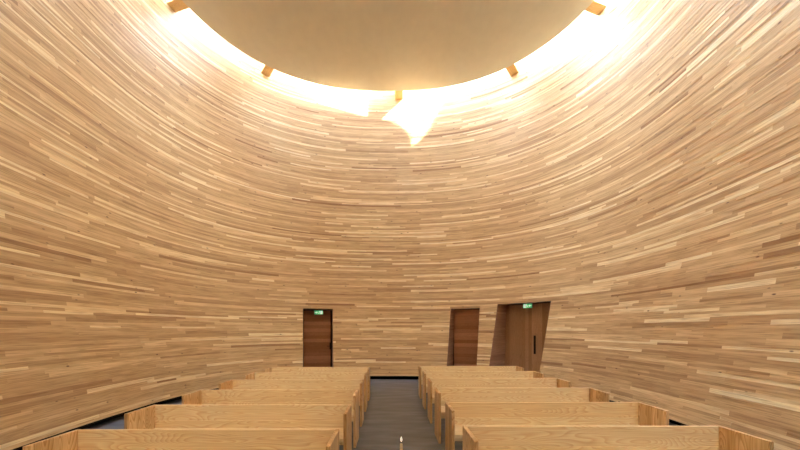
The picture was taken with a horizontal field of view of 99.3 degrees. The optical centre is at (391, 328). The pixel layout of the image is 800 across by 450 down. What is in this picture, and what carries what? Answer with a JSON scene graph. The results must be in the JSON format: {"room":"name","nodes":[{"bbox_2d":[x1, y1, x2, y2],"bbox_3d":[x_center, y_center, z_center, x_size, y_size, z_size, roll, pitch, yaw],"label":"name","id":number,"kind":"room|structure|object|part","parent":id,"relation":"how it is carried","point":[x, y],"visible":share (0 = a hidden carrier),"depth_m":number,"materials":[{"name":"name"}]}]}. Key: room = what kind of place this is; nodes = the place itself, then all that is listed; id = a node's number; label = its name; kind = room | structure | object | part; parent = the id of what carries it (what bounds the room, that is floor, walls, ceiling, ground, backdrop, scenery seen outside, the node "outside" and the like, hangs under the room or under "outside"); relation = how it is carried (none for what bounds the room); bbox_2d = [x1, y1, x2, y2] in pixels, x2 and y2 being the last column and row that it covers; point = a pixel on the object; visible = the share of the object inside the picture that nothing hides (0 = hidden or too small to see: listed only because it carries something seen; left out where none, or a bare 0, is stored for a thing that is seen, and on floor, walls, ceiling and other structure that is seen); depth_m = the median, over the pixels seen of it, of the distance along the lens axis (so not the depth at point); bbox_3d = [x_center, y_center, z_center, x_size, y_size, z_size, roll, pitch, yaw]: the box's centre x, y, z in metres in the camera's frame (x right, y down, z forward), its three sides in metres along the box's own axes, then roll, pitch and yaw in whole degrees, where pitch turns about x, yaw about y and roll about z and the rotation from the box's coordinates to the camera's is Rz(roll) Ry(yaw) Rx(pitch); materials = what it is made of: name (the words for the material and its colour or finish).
{"room":"house of worship","nodes":[
{"label":"house of worship","id":0,"kind":"room"},
{"bbox_2d":[29,379,678,449],"bbox_3d":[-0.100,1.800,4.480,13.900,0.200,17.760,0,0,0],"label":"floor","id":1,"kind":"structure","parent":0,"point":[395,410],"depth_m":6.25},
{"bbox_2d":[23,429,338,449],"bbox_3d":[-1.745,1.325,2.990,2.490,0.750,0.480,0,0,0],"label":"bench","id":2,"kind":"object","parent":1,"relation":"on","point":[78,439],"visible":1,"depth_m":3.20,"materials":[{"name":"brown wood"}]},
{"bbox_3d":[-2.972,1.325,2.990,0.035,0.750,0.480,0,0,0],"label":"panel","id":3,"kind":"part","parent":2,"relation":"part of","materials":[{"name":"brown wood"}]},
{"bbox_3d":[-0.518,1.325,2.990,0.035,0.750,0.480,0,0,0],"label":"panel","id":4,"kind":"part","parent":2,"relation":"part of","materials":[{"name":"brown wood"}]},
{"bbox_2d":[124,404,351,449],"bbox_3d":[-1.754,1.325,4.045,2.490,0.750,0.480,0,0,0],"label":"bench","id":5,"kind":"object","parent":1,"relation":"on","point":[155,416],"visible":0.71,"depth_m":4.25,"materials":[{"name":"brown wood"}]},
{"bbox_3d":[-2.981,1.325,4.045,0.035,0.750,0.480,0,0,0],"label":"panel","id":6,"kind":"part","parent":5,"relation":"part of","materials":[{"name":"brown wood"}]},
{"bbox_3d":[-1.754,1.262,4.043,2.419,0.045,0.416,0,0,0],"label":"seat","id":7,"kind":"part","parent":5,"relation":"part of","materials":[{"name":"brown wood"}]},
{"bbox_3d":[-0.527,1.325,4.045,0.035,0.750,0.480,0,0,0],"label":"panel","id":8,"kind":"part","parent":5,"relation":"part of","materials":[{"name":"brown wood"}]},
{"bbox_2d":[182,390,358,447],"bbox_3d":[-1.763,1.325,5.100,2.490,0.750,0.480,0,0,0],"label":"bench","id":9,"kind":"object","parent":1,"relation":"on","point":[199,397],"visible":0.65,"depth_m":5.31,"materials":[{"name":"brown wood"}]},
{"bbox_3d":[-2.990,1.325,5.100,0.035,0.750,0.480,0,0,0],"label":"panel","id":10,"kind":"part","parent":9,"relation":"part of","materials":[{"name":"brown wood"}]},
{"bbox_3d":[-0.536,1.325,5.100,0.035,0.750,0.480,0,0,0],"label":"panel","id":11,"kind":"part","parent":9,"relation":"part of","materials":[{"name":"brown wood"}]},
{"bbox_2d":[219,380,363,426],"bbox_3d":[-1.772,1.325,6.155,2.490,0.750,0.480,0,0,0],"label":"bench","id":12,"kind":"object","parent":1,"relation":"on","point":[231,384],"visible":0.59,"depth_m":6.36,"materials":[{"name":"brown wood"}]},
{"bbox_3d":[-2.999,1.325,6.155,0.035,0.750,0.480,0,0,0],"label":"panel","id":13,"kind":"part","parent":12,"relation":"part of","materials":[{"name":"brown wood"}]},
{"bbox_3d":[-0.545,1.325,6.155,0.035,0.750,0.480,0,0,0],"label":"panel","id":14,"kind":"part","parent":12,"relation":"part of","materials":[{"name":"brown wood"}]},
{"bbox_2d":[244,372,367,411],"bbox_3d":[-1.781,1.325,7.210,2.490,0.750,0.480,0,0,0],"label":"bench","id":15,"kind":"object","parent":1,"relation":"on","point":[256,375],"visible":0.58,"depth_m":7.42,"materials":[{"name":"brown wood"}]},
{"bbox_3d":[-3.008,1.325,7.210,0.035,0.750,0.480,0,0,0],"label":"panel","id":16,"kind":"part","parent":15,"relation":"part of","materials":[{"name":"brown wood"}]},
{"bbox_3d":[-0.554,1.325,7.210,0.035,0.750,0.480,0,0,0],"label":"panel","id":17,"kind":"part","parent":15,"relation":"part of","materials":[{"name":"brown wood"}]},
{"bbox_2d":[263,367,369,400],"bbox_3d":[-1.790,1.325,8.265,2.490,0.750,0.480,0,0,0],"label":"bench","id":18,"kind":"object","parent":1,"relation":"on","point":[270,369],"visible":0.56,"depth_m":8.47,"materials":[{"name":"brown wood"}]},
{"bbox_3d":[-3.017,1.325,8.265,0.035,0.750,0.480,0,0,0],"label":"panel","id":19,"kind":"part","parent":18,"relation":"part of","materials":[{"name":"brown wood"}]},
{"bbox_3d":[-0.563,1.325,8.265,0.035,0.750,0.480,0,0,0],"label":"panel","id":20,"kind":"part","parent":18,"relation":"part of","materials":[{"name":"brown wood"}]},
{"bbox_2d":[419,366,523,398],"bbox_3d":[1.950,1.325,8.525,2.530,0.750,0.480,0,0,0],"label":"bench","id":21,"kind":"object","parent":1,"relation":"on","point":[421,368],"visible":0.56,"depth_m":8.73,"materials":[{"name":"brown wood"}]},
{"bbox_3d":[0.703,1.325,8.525,0.036,0.750,0.480,0,0,0],"label":"panel","id":22,"kind":"part","parent":21,"relation":"part of","materials":[{"name":"brown wood"}]},
{"bbox_3d":[3.197,1.325,8.525,0.036,0.750,0.480,0,0,0],"label":"panel","id":23,"kind":"part","parent":21,"relation":"part of","materials":[{"name":"brown wood"}]},
{"bbox_2d":[422,371,543,408],"bbox_3d":[1.952,1.325,7.442,2.530,0.750,0.480,0,0,0],"label":"bench","id":24,"kind":"object","parent":1,"relation":"on","point":[425,374],"visible":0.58,"depth_m":7.65,"materials":[{"name":"brown wood"}]},
{"bbox_3d":[0.705,1.325,7.442,0.036,0.750,0.480,0,0,0],"label":"panel","id":25,"kind":"part","parent":24,"relation":"part of","materials":[{"name":"brown wood"}]},
{"bbox_3d":[3.199,1.325,7.442,0.036,0.750,0.480,0,0,0],"label":"panel","id":26,"kind":"part","parent":24,"relation":"part of","materials":[{"name":"brown wood"}]},
{"bbox_2d":[428,378,570,422],"bbox_3d":[1.954,1.325,6.359,2.530,0.750,0.480,0,0,0],"label":"bench","id":27,"kind":"object","parent":1,"relation":"on","point":[433,383],"visible":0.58,"depth_m":6.57,"materials":[{"name":"brown wood"}]},
{"bbox_3d":[0.707,1.325,6.359,0.036,0.750,0.480,0,0,0],"label":"panel","id":28,"kind":"part","parent":27,"relation":"part of","materials":[{"name":"brown wood"}]},
{"bbox_3d":[3.201,1.325,6.359,0.036,0.750,0.480,0,0,0],"label":"panel","id":29,"kind":"part","parent":27,"relation":"part of","materials":[{"name":"brown wood"}]},
{"bbox_2d":[435,388,608,443],"bbox_3d":[1.956,1.325,5.276,2.530,0.750,0.480,0,0,0],"label":"bench","id":30,"kind":"object","parent":1,"relation":"on","point":[442,395],"visible":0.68,"depth_m":5.48,"materials":[{"name":"brown wood"}]},
{"bbox_3d":[0.709,1.325,5.276,0.036,0.750,0.480,0,0,0],"label":"panel","id":31,"kind":"part","parent":30,"relation":"part of","materials":[{"name":"brown wood"}]},
{"bbox_3d":[1.956,1.262,5.274,2.458,0.045,0.416,0,0,0],"label":"seat","id":32,"kind":"part","parent":30,"relation":"part of","materials":[{"name":"brown wood"}]},
{"bbox_3d":[3.203,1.325,5.276,0.036,0.750,0.480,0,0,0],"label":"panel","id":33,"kind":"part","parent":30,"relation":"part of","materials":[{"name":"brown wood"}]},
{"bbox_2d":[445,402,668,449],"bbox_3d":[1.958,1.325,4.193,2.530,0.750,0.480,0,0,0],"label":"bench","id":34,"kind":"object","parent":1,"relation":"on","point":[458,415],"visible":0.75,"depth_m":4.40,"materials":[{"name":"brown wood"}]},
{"bbox_3d":[0.711,1.325,4.193,0.036,0.750,0.480,0,0,0],"label":"panel","id":35,"kind":"part","parent":34,"relation":"part of","materials":[{"name":"brown wood"}]},
{"bbox_3d":[1.958,1.262,4.191,2.458,0.045,0.416,0,0,0],"label":"seat","id":36,"kind":"part","parent":34,"relation":"part of","materials":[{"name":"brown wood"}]},
{"bbox_3d":[3.205,1.325,4.193,0.036,0.750,0.480,0,0,0],"label":"panel","id":37,"kind":"part","parent":34,"relation":"part of","materials":[{"name":"brown wood"}]},
{"bbox_2d":[463,426,773,449],"bbox_3d":[1.960,1.325,3.110,2.530,0.750,0.480,0,0,0],"label":"bench","id":38,"kind":"object","parent":1,"relation":"on","point":[474,437],"visible":1,"depth_m":3.32,"materials":[{"name":"brown wood"}]},
{"bbox_3d":[0.713,1.325,3.110,0.036,0.750,0.480,0,0,0],"label":"panel","id":39,"kind":"part","parent":38,"relation":"part of","materials":[{"name":"brown wood"}]},
{"bbox_3d":[3.207,1.325,3.110,0.036,0.750,0.480,0,0,0],"label":"panel","id":40,"kind":"part","parent":38,"relation":"part of","materials":[{"name":"brown wood"}]},
{"bbox_2d":[182,0,593,90],"bbox_3d":[-0.100,-8.450,4.480,10.882,0.300,14.742,0,0,0],"label":"ceiling","id":41,"kind":"structure","parent":0,"point":[370,45],"depth_m":9.55,"materials":[{"name":"beige paint"}]},
{"bbox_2d":[0,0,799,449],"bbox_3d":[-0.106,-4.118,4.480,13.949,11.637,17.798,0,0,0],"label":"wall","id":42,"kind":"structure","parent":0,"point":[173,209],"depth_m":7.95,"materials":[{"name":"brown wood"}]},
{"bbox_2d":[166,0,188,11],"bbox_3d":[-5.510,-8.870,8.745,0.520,1.100,0.280,0,0,17],"label":"roof beam","id":43,"kind":"structure","parent":42,"relation":"attached to","point":[176,5],"depth_m":8.74,"materials":[{"name":"brown wood"}]},
{"bbox_2d":[261,63,273,76],"bbox_3d":[-4.018,-8.870,10.969,0.280,1.100,0.520,0,0,-39],"label":"roof beam","id":44,"kind":"structure","parent":42,"relation":"attached to","point":[265,70],"depth_m":10.94,"materials":[{"name":"brown wood"}]},
{"bbox_2d":[303,309,332,366],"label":"door","id":45,"kind":"structure","parent":42,"relation":"in","point":[317,329],"depth_m":11.88,"materials":[{"name":"brown wood"}]},
{"bbox_2d":[314,310,322,314],"bbox_3d":[-2.491,-0.574,11.541,0.300,0.178,0.047,0,0,-13],"label":"exit sign","id":46,"kind":"object","parent":45,"relation":"attached to","point":[316,312],"visible":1,"depth_m":11.52,"materials":[{"name":"green"}]},
{"bbox_2d":[12,376,688,449],"bbox_3d":[-0.100,1.633,4.480,10.500,0.135,14.360,0,0,0],"label":"baseboard","id":47,"kind":"structure","parent":42,"relation":"attached to","point":[371,377],"depth_m":6.67,"materials":[{"name":"black paint"}]},
{"bbox_2d":[395,91,402,98],"bbox_3d":[0.249,-8.870,12.088,0.280,1.100,0.520,0,0,1],"label":"roof beam","id":48,"kind":"structure","parent":42,"relation":"attached to","point":[398,94],"depth_m":12.09,"materials":[{"name":"brown wood"}]},
{"bbox_2d":[447,308,479,365],"bbox_3d":[2.412,0.505,11.401,1.036,2.390,0.956,0,0,24],"label":"door","id":49,"kind":"structure","parent":42,"relation":"in","point":[464,322],"depth_m":11.75,"materials":[{"name":"brown wood"}]},
{"bbox_2d":[506,62,518,75],"bbox_3d":[3.866,-8.870,10.931,0.280,1.100,0.520,0,0,39],"label":"roof beam","id":50,"kind":"structure","parent":42,"relation":"attached to","point":[513,69],"depth_m":10.90,"materials":[{"name":"brown wood"}]},
{"bbox_2d":[489,301,550,372],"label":"door","id":51,"kind":"structure","parent":42,"relation":"in","point":[519,333],"depth_m":10.80,"materials":[{"name":"brown wood"}]},
{"bbox_2d":[523,303,532,308],"bbox_3d":[4.116,-0.714,10.308,0.046,0.178,0.300,0,0,-39],"label":"exit sign","id":52,"kind":"object","parent":51,"relation":"attached to","point":[527,305],"visible":1,"depth_m":10.28,"materials":[{"name":"green"}]},
{"bbox_3d":[4.385,0.485,10.448,0.011,0.570,0.070,0,0,-39],"label":"handle","id":53,"kind":"part","parent":51,"relation":"part of","materials":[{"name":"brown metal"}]},
{"bbox_2d":[585,0,606,14],"bbox_3d":[5.285,-8.870,8.825,0.520,1.100,0.280,0,0,-18],"label":"roof beam","id":54,"kind":"structure","parent":42,"relation":"attached to","point":[596,6],"depth_m":8.77,"materials":[{"name":"brown wood"}]}
]}

